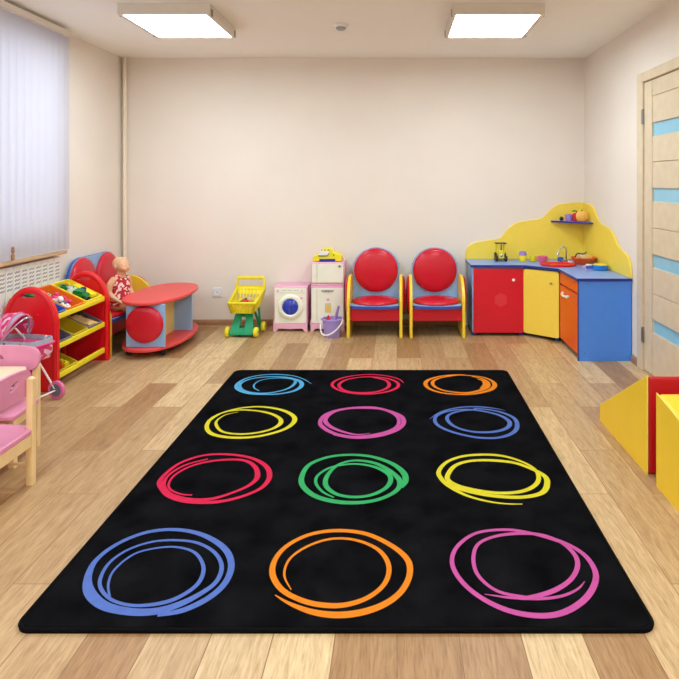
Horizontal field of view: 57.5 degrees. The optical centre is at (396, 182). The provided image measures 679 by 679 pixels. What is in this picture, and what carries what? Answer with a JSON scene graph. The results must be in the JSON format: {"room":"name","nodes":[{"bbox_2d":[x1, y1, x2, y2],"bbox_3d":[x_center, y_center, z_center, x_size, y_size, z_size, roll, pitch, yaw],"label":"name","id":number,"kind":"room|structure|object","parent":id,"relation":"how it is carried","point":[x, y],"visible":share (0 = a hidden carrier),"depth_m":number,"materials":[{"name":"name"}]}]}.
{"room":"children's room","nodes":[
{"label":"children's room","id":0,"kind":"room"},
{"bbox_2d":[0,35,121,349],"bbox_3d":[-2.675,0.080,1.930,0.200,2.500,7.660,0,0,0],"label":"wall","id":1,"kind":"structure","parent":0,"point":[95,73],"depth_m":5.23,"materials":[{"name":"paint"}]},
{"bbox_2d":[0,257,59,358],"bbox_3d":[-2.546,0.850,3.962,0.057,0.600,1.276,0,0,0],"label":"radiator","id":2,"kind":"object","parent":1,"relation":"attached to","point":[46,271],"visible":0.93,"depth_m":4.18,"materials":[{"name":"metal"}]},
{"bbox_2d":[0,250,66,266],"bbox_3d":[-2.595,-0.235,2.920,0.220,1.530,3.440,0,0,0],"label":"windowsill","id":3,"kind":"structure","parent":1,"relation":"in","point":[26,259],"depth_m":4.18,"materials":[{"name":"wood"}]},
{"bbox_2d":[4,0,670,57],"bbox_3d":[-0.409,-1.220,1.930,4.731,0.100,8.060,0,0,0],"label":"ceiling","id":4,"kind":"structure","parent":0,"point":[264,28],"depth_m":4.72,"materials":[{"name":"paint"}]},
{"bbox_2d":[0,0,70,262],"bbox_3d":[-2.494,-0.323,2.908,0.071,1.649,3.515,0,0,0],"label":"vertical blind","id":5,"kind":"object","parent":4,"relation":"hanging from","point":[34,50],"visible":1,"depth_m":4.17,"materials":[{"name":"fabric"}]},
{"bbox_2d":[117,3,235,37],"bbox_3d":[-1.518,-1.132,4.325,0.610,0.076,0.660,0,0,0],"label":"ceiling light","id":6,"kind":"object","parent":4,"relation":"attached to","point":[160,20],"visible":1,"depth_m":4.16,"materials":[{"name":"white plastic"}]},
{"bbox_2d":[124,15,230,36],"bbox_3d":[-1.518,-1.104,4.325,0.544,0.012,0.612,0,0,0],"label":"diffuser","id":7,"kind":"object","parent":6,"relation":"attached to","point":[155,25],"depth_m":4.29,"materials":[{"name":"white plastic"}]},
{"bbox_2d":[333,23,347,30],"bbox_3d":[-0.415,-1.150,4.550,0.110,0.040,0.110,0,0,0],"label":"smoke detector","id":8,"kind":"object","parent":4,"relation":"attached to","point":[339,26],"visible":1,"depth_m":4.52,"materials":[{"name":"white plastic"}]},
{"bbox_2d":[445,3,544,37],"bbox_3d":[0.662,-1.132,4.325,0.610,0.076,0.660,0,0,0],"label":"ceiling light","id":9,"kind":"object","parent":4,"relation":"attached to","point":[465,20],"visible":1,"depth_m":4.13,"materials":[{"name":"white plastic"}]},
{"bbox_2d":[449,15,538,36],"bbox_3d":[0.662,-1.104,4.325,0.544,0.012,0.612,0,0,0],"label":"diffuser","id":10,"kind":"object","parent":9,"relation":"attached to","point":[460,25],"depth_m":4.29,"materials":[{"name":"white plastic"}]},
{"bbox_2d":[0,325,678,678],"bbox_3d":[-0.409,1.380,1.930,4.731,0.100,8.060,0,0,0],"label":"floor","id":11,"kind":"structure","parent":0,"point":[114,418],"depth_m":2.58,"materials":[{"name":"brown wood"}]},
{"bbox_2d":[0,366,25,378],"bbox_3d":[-2.125,1.120,2.750,0.610,0.420,0.620,0,0,0],"label":"table","id":12,"kind":"object","parent":11,"relation":"on","point":[5,371],"visible":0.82,"depth_m":3.00,"materials":[{"name":"beige laminate"}]},
{"bbox_2d":[0,370,35,485],"bbox_3d":[-1.747,1.072,2.583,0.290,0.516,0.370,0,0,0],"label":"chair","id":13,"kind":"object","parent":11,"relation":"on","point":[15,440],"visible":1,"depth_m":2.67,"materials":[{"name":"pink wood"}]},
{"bbox_2d":[0,345,40,467],"bbox_3d":[-1.962,1.072,2.985,0.370,0.516,0.290,0,0,0],"label":"chair","id":14,"kind":"object","parent":11,"relation":"on","point":[13,355],"visible":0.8,"depth_m":3.08,"materials":[{"name":"pink paint"}]},
{"bbox_2d":[0,312,64,398],"bbox_3d":[-2.273,1.056,3.723,0.423,0.548,0.240,0,0,13],"label":"stroller","id":15,"kind":"object","parent":11,"relation":"on","point":[22,321],"visible":0.62,"depth_m":3.77,"materials":[{"name":"pink fabric"},{"name":"pink plastic"},{"name":"grey metal"}]},
{"bbox_2d":[0,312,33,341],"bbox_3d":[-2.330,0.861,3.731,0.221,0.159,0.196,0,0,0],"label":"hood","id":16,"kind":"object","parent":15,"relation":"attached to","point":[22,321],"depth_m":3.74,"materials":[{"name":"pink fabric"}]},
{"bbox_2d":[0,338,39,358],"bbox_3d":[-2.269,1.008,3.722,0.295,0.084,0.176,0,0,13],"label":"tub","id":17,"kind":"object","parent":15,"relation":"in","point":[27,340],"depth_m":3.79,"materials":[{"name":"plastic"}]},
{"bbox_2d":[3,271,109,391],"bbox_3d":[-2.338,0.996,4.275,0.353,0.668,0.736,0,0,0],"label":"rack","id":18,"kind":"object","parent":11,"relation":"on","point":[93,344],"visible":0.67,"depth_m":4.11,"materials":[{"name":"red plastic"}]},
{"bbox_2d":[23,296,65,313],"bbox_3d":[-2.324,0.809,4.022,0.272,0.194,0.125,0,0,0],"label":"storage bin","id":19,"kind":"object","parent":18,"relation":"in","point":[60,309],"visible":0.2,"depth_m":4.07,"materials":[{"name":"blue plastic"}]},
{"bbox_2d":[38,285,84,309],"bbox_3d":[-2.324,0.809,4.212,0.272,0.194,0.235,0,0,0],"label":"storage bin","id":20,"kind":"object","parent":18,"relation":"in","point":[50,289],"visible":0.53,"depth_m":4.32,"materials":[{"name":"orange plastic"}]},
{"bbox_2d":[50,292,61,298],"bbox_3d":[-2.321,0.781,4.187,0.079,0.076,0.094,0,0,16],"label":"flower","id":21,"kind":"object","parent":20,"relation":"in","point":[56,294],"visible":0.38,"depth_m":4.17,"materials":[{"name":"pink plastic"}]},
{"bbox_2d":[55,296,63,302],"bbox_3d":[-2.303,0.804,4.144,0.107,0.083,0.063,0,0,-15],"label":"toy skittle","id":22,"kind":"object","parent":20,"relation":"in","point":[60,298],"visible":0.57,"depth_m":4.13,"materials":[{"name":"white plastic"}]},
{"bbox_2d":[62,296,71,303],"bbox_3d":[-2.278,0.806,4.208,0.094,0.075,0.076,0,0,-33],"label":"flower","id":23,"kind":"object","parent":20,"relation":"in","point":[69,301],"visible":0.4,"depth_m":4.20,"materials":[{"name":"pink plastic"}]},
{"bbox_2d":[60,329,71,342],"bbox_3d":[-2.324,1.002,4.060,0.272,0.194,0.200,0,0,0],"label":"storage bin","id":24,"kind":"object","parent":18,"relation":"in","point":[64,335],"visible":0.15,"depth_m":4.15,"materials":[{"name":"grey plastic"}]},
{"bbox_2d":[60,352,76,371],"bbox_3d":[-2.324,1.196,4.100,0.272,0.194,0.250,0,0,0],"label":"storage bin","id":25,"kind":"object","parent":18,"relation":"in","point":[62,356],"visible":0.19,"depth_m":4.21,"materials":[{"name":"yellow plastic"}]},
{"bbox_2d":[60,359,69,367],"bbox_3d":[-2.268,1.213,4.153,0.100,0.063,0.044,0,0,11],"label":"brick","id":26,"kind":"object","parent":25,"relation":"in","point":[65,363],"visible":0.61,"depth_m":4.14,"materials":[{"name":"yellow plastic"}]},
{"bbox_2d":[59,317,87,335],"bbox_3d":[-2.324,1.002,4.268,0.272,0.194,0.205,0,0,0],"label":"storage bin","id":27,"kind":"object","parent":18,"relation":"in","point":[67,324],"visible":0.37,"depth_m":4.36,"materials":[{"name":"yellow plastic"}]},
{"bbox_2d":[52,279,101,302],"bbox_3d":[-2.324,0.809,4.462,0.272,0.194,0.240,0,0,0],"label":"storage bin","id":28,"kind":"object","parent":18,"relation":"in","point":[68,281],"visible":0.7,"depth_m":4.48,"materials":[{"name":"yellow plastic"}]},
{"bbox_2d":[60,284,74,290],"bbox_3d":[-2.378,0.764,4.431,0.112,0.081,0.061,0,0,-29],"label":"brick","id":29,"kind":"object","parent":28,"relation":"in","point":[63,286],"visible":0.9,"depth_m":4.41,"materials":[{"name":"green plastic"}]},
{"bbox_2d":[67,285,76,292],"bbox_3d":[-2.345,0.774,4.432,0.066,0.074,0.078,0,0,41],"label":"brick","id":30,"kind":"object","parent":28,"relation":"in","point":[71,289],"visible":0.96,"depth_m":4.41,"materials":[{"name":"white plastic"}]},
{"bbox_2d":[72,288,89,298],"bbox_3d":[-2.295,0.800,4.438,0.130,0.087,0.071,0,0,-6],"label":"toy car","id":31,"kind":"object","parent":28,"relation":"in","point":[79,292],"visible":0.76,"depth_m":4.41,"materials":[{"name":"green plastic"}]},
{"bbox_2d":[73,284,96,296],"bbox_3d":[-2.297,0.787,4.509,0.163,0.084,0.059,0,0,6],"label":"toy","id":32,"kind":"object","parent":28,"relation":"in","point":[92,293],"visible":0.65,"depth_m":4.50,"materials":[{"name":"yellow plastic"}]},
{"bbox_2d":[66,311,101,328],"bbox_3d":[-2.324,1.002,4.480,0.272,0.194,0.205,0,0,0],"label":"storage bin","id":33,"kind":"object","parent":18,"relation":"in","point":[84,313],"visible":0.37,"depth_m":4.57,"materials":[{"name":"grey plastic"}]},
{"bbox_2d":[68,315,88,324],"bbox_3d":[-2.325,0.987,4.417,0.193,0.096,0.060,0,0,-11],"label":"plank","id":34,"kind":"object","parent":33,"relation":"in","point":[83,321],"visible":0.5,"depth_m":4.42,"materials":[{"name":"beige wood"}]},
{"bbox_2d":[69,311,87,317],"bbox_3d":[-2.349,0.976,4.509,0.134,0.079,0.067,0,0,-6],"label":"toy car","id":35,"kind":"object","parent":33,"relation":"in","point":[78,312],"visible":0.35,"depth_m":4.50,"materials":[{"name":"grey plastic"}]},
{"bbox_2d":[73,314,94,325],"bbox_3d":[-2.276,1.000,4.456,0.165,0.090,0.053,0,0,14],"label":"plank","id":36,"kind":"object","parent":33,"relation":"in","point":[89,323],"visible":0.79,"depth_m":4.46,"materials":[{"name":"beige wood"}]},
{"bbox_2d":[66,251,149,356],"bbox_3d":[-2.360,0.963,5.115,0.385,0.735,0.914,0,0,0],"label":"bench","id":37,"kind":"object","parent":11,"relation":"on","point":[100,264],"visible":0.24,"depth_m":5.03,"materials":[{"name":"red laminate"}]},
{"bbox_2d":[106,257,133,308],"bbox_3d":[-2.197,0.802,4.955,0.289,0.413,0.253,0,0,22],"label":"doll","id":38,"kind":"object","parent":37,"relation":"on","point":[119,285],"visible":0.77,"depth_m":4.91,"materials":[{"name":"plastic"}]},
{"bbox_2d":[122,283,197,355],"bbox_3d":[-1.937,1.114,5.080,0.480,0.432,0.950,0,0,0],"label":"table","id":39,"kind":"object","parent":11,"relation":"on","point":[158,317],"visible":1,"depth_m":4.74,"materials":[{"name":"red laminate"}]},
{"bbox_2d":[224,276,265,336],"bbox_3d":[-1.335,1.087,5.425,0.302,0.485,0.364,0,0,3],"label":"shopping trolley","id":40,"kind":"object","parent":11,"relation":"on","point":[240,309],"visible":1,"depth_m":5.36,"materials":[{"name":"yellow plastic"}]},
{"bbox_2d":[229,314,259,334],"bbox_3d":[-1.335,1.214,5.420,0.209,0.187,0.280,0,0,3],"label":"base","id":41,"kind":"object","parent":40,"relation":"attached to","point":[236,328],"depth_m":5.32,"materials":[{"name":"green plastic"}]},
{"bbox_2d":[227,287,265,313],"bbox_3d":[-1.327,1.035,5.413,0.278,0.179,0.352,0,0,0],"label":"basket","id":42,"kind":"object","parent":40,"relation":"on","point":[235,307],"depth_m":5.41,"materials":[{"name":"yellow plastic"}]},
{"bbox_2d":[243,297,253,301],"bbox_3d":[-1.315,1.038,5.430,0.100,0.064,0.070,0,0,0],"label":"bread","id":43,"kind":"object","parent":40,"relation":"in","point":[250,299],"visible":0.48,"depth_m":5.41,"materials":[{"name":"beige plastic"}]},
{"bbox_2d":[273,282,310,331],"bbox_3d":[-0.954,1.129,5.614,0.306,0.403,0.271,0,0,0],"label":"washing machine","id":44,"kind":"object","parent":11,"relation":"on","point":[292,300],"visible":1,"depth_m":5.50,"materials":[{"name":"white plastic"}]},
{"bbox_2d":[311,259,346,331],"bbox_3d":[-0.622,1.020,5.621,0.304,0.621,0.258,0,0,0],"label":"fridge","id":45,"kind":"object","parent":11,"relation":"on","point":[328,278],"visible":0.94,"depth_m":5.50,"materials":[{"name":"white plastic"}]},
{"bbox_2d":[313,247,342,260],"bbox_3d":[-0.628,0.647,5.595,0.264,0.114,0.151,0,0,0],"label":"cash register","id":46,"kind":"object","parent":45,"relation":"on","point":[327,253],"visible":1,"depth_m":5.53,"materials":[{"name":"yellow plastic"}]},
{"bbox_2d":[320,316,343,338],"bbox_3d":[-0.562,1.249,5.305,0.204,0.162,0.224,0,0,0],"label":"bucket","id":47,"kind":"object","parent":11,"relation":"on","point":[332,328],"visible":0.98,"depth_m":5.26,"materials":[{"name":"purple plastic"}]},
{"bbox_2d":[331,306,339,319],"bbox_3d":[-0.544,1.154,5.328,0.086,0.179,0.063,0,0,27],"label":"toy spade","id":48,"kind":"object","parent":47,"relation":"in","point":[338,307],"visible":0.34,"depth_m":5.32,"materials":[{"name":"plastic"}]},
{"bbox_2d":[18,370,653,633],"bbox_3d":[-0.182,1.323,3.075,1.917,0.014,2.524,0,0,0],"label":"rug","id":49,"kind":"object","parent":11,"relation":"on","point":[292,501],"visible":1,"depth_m":2.36,"materials":[{"name":"black carpet"}]},
{"bbox_2d":[345,247,404,337],"bbox_3d":[-0.192,0.962,5.460,0.532,0.737,0.440,0,0,0],"label":"armchair","id":50,"kind":"object","parent":11,"relation":"on","point":[375,290],"visible":1,"depth_m":5.60,"materials":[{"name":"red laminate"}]},
{"bbox_2d":[406,247,466,337],"bbox_3d":[0.347,0.962,5.460,0.532,0.737,0.440,0,0,0],"label":"armchair","id":51,"kind":"object","parent":11,"relation":"on","point":[435,290],"visible":1,"depth_m":5.60,"materials":[{"name":"red laminate"}]},
{"bbox_2d":[467,264,523,334],"bbox_3d":[0.880,1.032,5.525,0.450,0.596,0.420,0,0,0],"label":"base cabinet","id":52,"kind":"object","parent":11,"relation":"on","point":[494,295],"visible":0.85,"depth_m":5.34,"materials":[{"name":"red laminate"}]},
{"bbox_2d":[523,268,560,340],"bbox_3d":[1.412,1.032,5.432,0.625,0.596,0.606,0,0,0],"label":"base cabinet","id":53,"kind":"object","parent":11,"relation":"on","point":[541,288],"visible":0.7,"depth_m":5.23,"materials":[{"name":"laminate"}]},
{"bbox_2d":[465,259,631,280],"bbox_3d":[1.196,0.722,5.167,1.112,0.022,1.178,0,0,0],"label":"countertop","id":54,"kind":"structure","parent":53,"relation":"on","point":[578,273],"depth_m":5.17,"materials":[{"name":"blue laminate"}]},
{"bbox_2d":[494,242,507,261],"bbox_3d":[0.945,0.627,5.609,0.109,0.166,0.139,0,0,0],"label":"tractor","id":55,"kind":"object","parent":54,"relation":"on","point":[501,254],"visible":1,"depth_m":5.58,"materials":[{"name":"yellow plastic"}]},
{"bbox_2d":[519,251,526,261],"bbox_3d":[1.135,0.660,5.550,0.068,0.100,0.067,0,0,0],"label":"jar","id":56,"kind":"object","parent":54,"relation":"on","point":[522,254],"visible":1,"depth_m":5.52,"materials":[{"name":"yellow plastic"}]},
{"bbox_2d":[530,255,535,261],"bbox_3d":[1.234,0.685,5.580,0.062,0.050,0.061,0,0,0],"label":"cup","id":57,"kind":"object","parent":54,"relation":"on","point":[532,257],"visible":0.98,"depth_m":5.56,"materials":[{"name":"yellow plastic"}]},
{"bbox_2d":[536,255,548,262],"bbox_3d":[1.301,0.681,5.500,0.088,0.058,0.088,0,0,44],"label":"teacup","id":58,"kind":"object","parent":54,"relation":"on","point":[541,258],"visible":0.92,"depth_m":5.47,"materials":[{"name":"pink plastic"}]},
{"bbox_2d":[540,262,575,266],"bbox_3d":[1.389,0.702,5.300,0.304,0.018,0.243,0,0,0],"label":"sink","id":59,"kind":"object","parent":54,"relation":"in","point":[547,264],"visible":1,"depth_m":5.32,"materials":[{"name":"red plastic"}]},
{"bbox_2d":[556,246,570,261],"bbox_3d":[1.478,0.635,5.463,0.130,0.151,0.040,0,0,-15],"label":"tap","id":60,"kind":"object","parent":54,"relation":"on","point":[558,252],"visible":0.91,"depth_m":5.46,"materials":[{"name":"silver metal"}]},
{"bbox_2d":[571,256,595,264],"bbox_3d":[1.629,0.679,5.370,0.224,0.062,0.224,0,0,0],"label":"bowl","id":61,"kind":"object","parent":54,"relation":"on","point":[577,261],"visible":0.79,"depth_m":5.30,"materials":[{"name":"orange plastic"}]},
{"bbox_2d":[579,255,589,258],"bbox_3d":[1.630,0.650,5.340,0.096,0.048,0.051,0,0,-6],"label":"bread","id":62,"kind":"object","parent":61,"relation":"in","point":[581,256],"visible":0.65,"depth_m":5.32,"materials":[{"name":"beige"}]},
{"bbox_2d":[586,263,607,270],"bbox_3d":[1.635,0.685,5.030,0.179,0.050,0.128,0,0,0],"label":"pan","id":63,"kind":"object","parent":54,"relation":"on","point":[598,266],"visible":1,"depth_m":4.99,"materials":[{"name":"blue plastic"}]},
{"bbox_2d":[560,272,630,360],"bbox_3d":[1.536,1.032,4.863,0.426,0.596,0.549,0,0,0],"label":"base cabinet","id":64,"kind":"object","parent":11,"relation":"on","point":[595,316],"visible":0.88,"depth_m":4.59,"materials":[{"name":"blue laminate"}]},
{"bbox_2d":[600,375,678,474],"bbox_3d":[1.438,1.103,3.125,0.600,0.454,0.655,0,0,0],"label":"ramp","id":65,"kind":"object","parent":11,"relation":"on","point":[629,415],"visible":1,"depth_m":2.90,"materials":[{"name":"yellow plastic"}]},
{"bbox_2d":[656,393,678,511],"bbox_3d":[1.438,1.125,2.225,0.600,0.409,0.955,0,0,0],"label":"foam block","id":66,"kind":"object","parent":11,"relation":"on","point":[667,405],"visible":1,"depth_m":2.60,"materials":[{"name":"yellow plastic"}]},
{"bbox_2d":[122,58,584,324],"bbox_3d":[-0.409,0.080,5.835,4.731,2.500,0.150,0,0,0],"label":"wall","id":67,"kind":"structure","parent":0,"point":[236,167],"depth_m":5.76,"materials":[{"name":"paint"}]},
{"bbox_2d":[123,57,126,273],"bbox_3d":[-2.535,0.080,5.728,0.037,2.500,0.038,0,0,0],"label":"pipe","id":68,"kind":"object","parent":67,"relation":"attached to","point":[124,58],"visible":0.66,"depth_m":5.71,"materials":[{"name":"metal"}]},
{"bbox_2d":[213,288,221,296],"bbox_3d":[-1.680,1.022,5.752,0.084,0.084,0.016,0,0,0],"label":"power socket","id":69,"kind":"object","parent":67,"relation":"attached to","point":[217,292],"visible":1,"depth_m":5.75,"materials":[{"name":"white plastic"}]},
{"bbox_2d":[193,319,457,324],"bbox_3d":[-0.973,1.304,5.751,3.205,0.052,0.018,0,0,0],"label":"baseboard","id":70,"kind":"structure","parent":67,"relation":"attached to","point":[197,321],"depth_m":5.74,"materials":[{"name":"brown wood"}]},
{"bbox_2d":[465,202,632,277],"bbox_3d":[1.197,0.446,5.166,1.114,0.528,1.182,0,0,0],"label":"backsplash","id":71,"kind":"structure","parent":67,"relation":"attached to","point":[542,236],"depth_m":5.74,"materials":[{"name":"yellow laminate"}]},
{"bbox_2d":[551,220,592,223],"bbox_3d":[1.586,0.357,5.590,0.300,0.016,0.300,0,0,0],"label":"corner shelf","id":72,"kind":"object","parent":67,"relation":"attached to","point":[557,221],"visible":0.88,"depth_m":5.57,"materials":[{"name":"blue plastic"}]},
{"bbox_2d":[565,214,572,220],"bbox_3d":[1.575,0.318,5.630,0.076,0.062,0.076,0,0,0],"label":"cup","id":73,"kind":"object","parent":72,"relation":"on","point":[568,217],"visible":0.99,"depth_m":5.60,"materials":[{"name":"plastic"}]},
{"bbox_2d":[572,210,576,220],"bbox_3d":[1.625,0.296,5.590,0.057,0.104,0.057,0,0,45],"label":"pepper","id":74,"kind":"object","parent":72,"relation":"on","point":[574,214],"visible":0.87,"depth_m":5.57,"materials":[{"name":"red plastic"}]},
{"bbox_2d":[576,210,587,221],"bbox_3d":[1.668,0.295,5.545,0.105,0.107,0.107,0,0,0],"label":"pumpkin","id":75,"kind":"object","parent":72,"relation":"on","point":[581,216],"visible":1,"depth_m":5.51,"materials":[{"name":"orange plastic"}]},
{"bbox_2d":[585,0,678,356],"bbox_3d":[1.831,0.080,1.930,0.150,2.500,7.660,0,0,0],"label":"wall","id":76,"kind":"structure","parent":0,"point":[612,70],"depth_m":4.81,"materials":[{"name":"paint"}]},
{"bbox_2d":[631,355,636,365],"bbox_3d":[1.747,1.304,1.336,0.018,0.052,6.472,0,0,0],"label":"baseboard","id":77,"kind":"structure","parent":76,"relation":"attached to","point":[633,358],"depth_m":4.52,"materials":[{"name":"brown wood"}]},
{"bbox_2d":[637,56,678,375],"bbox_3d":[1.806,0.273,3.982,0.140,2.114,0.963,0,0,0],"label":"door","id":78,"kind":"structure","parent":76,"relation":"in","point":[658,86],"depth_m":4.15,"materials":[{"name":"beige wood"}]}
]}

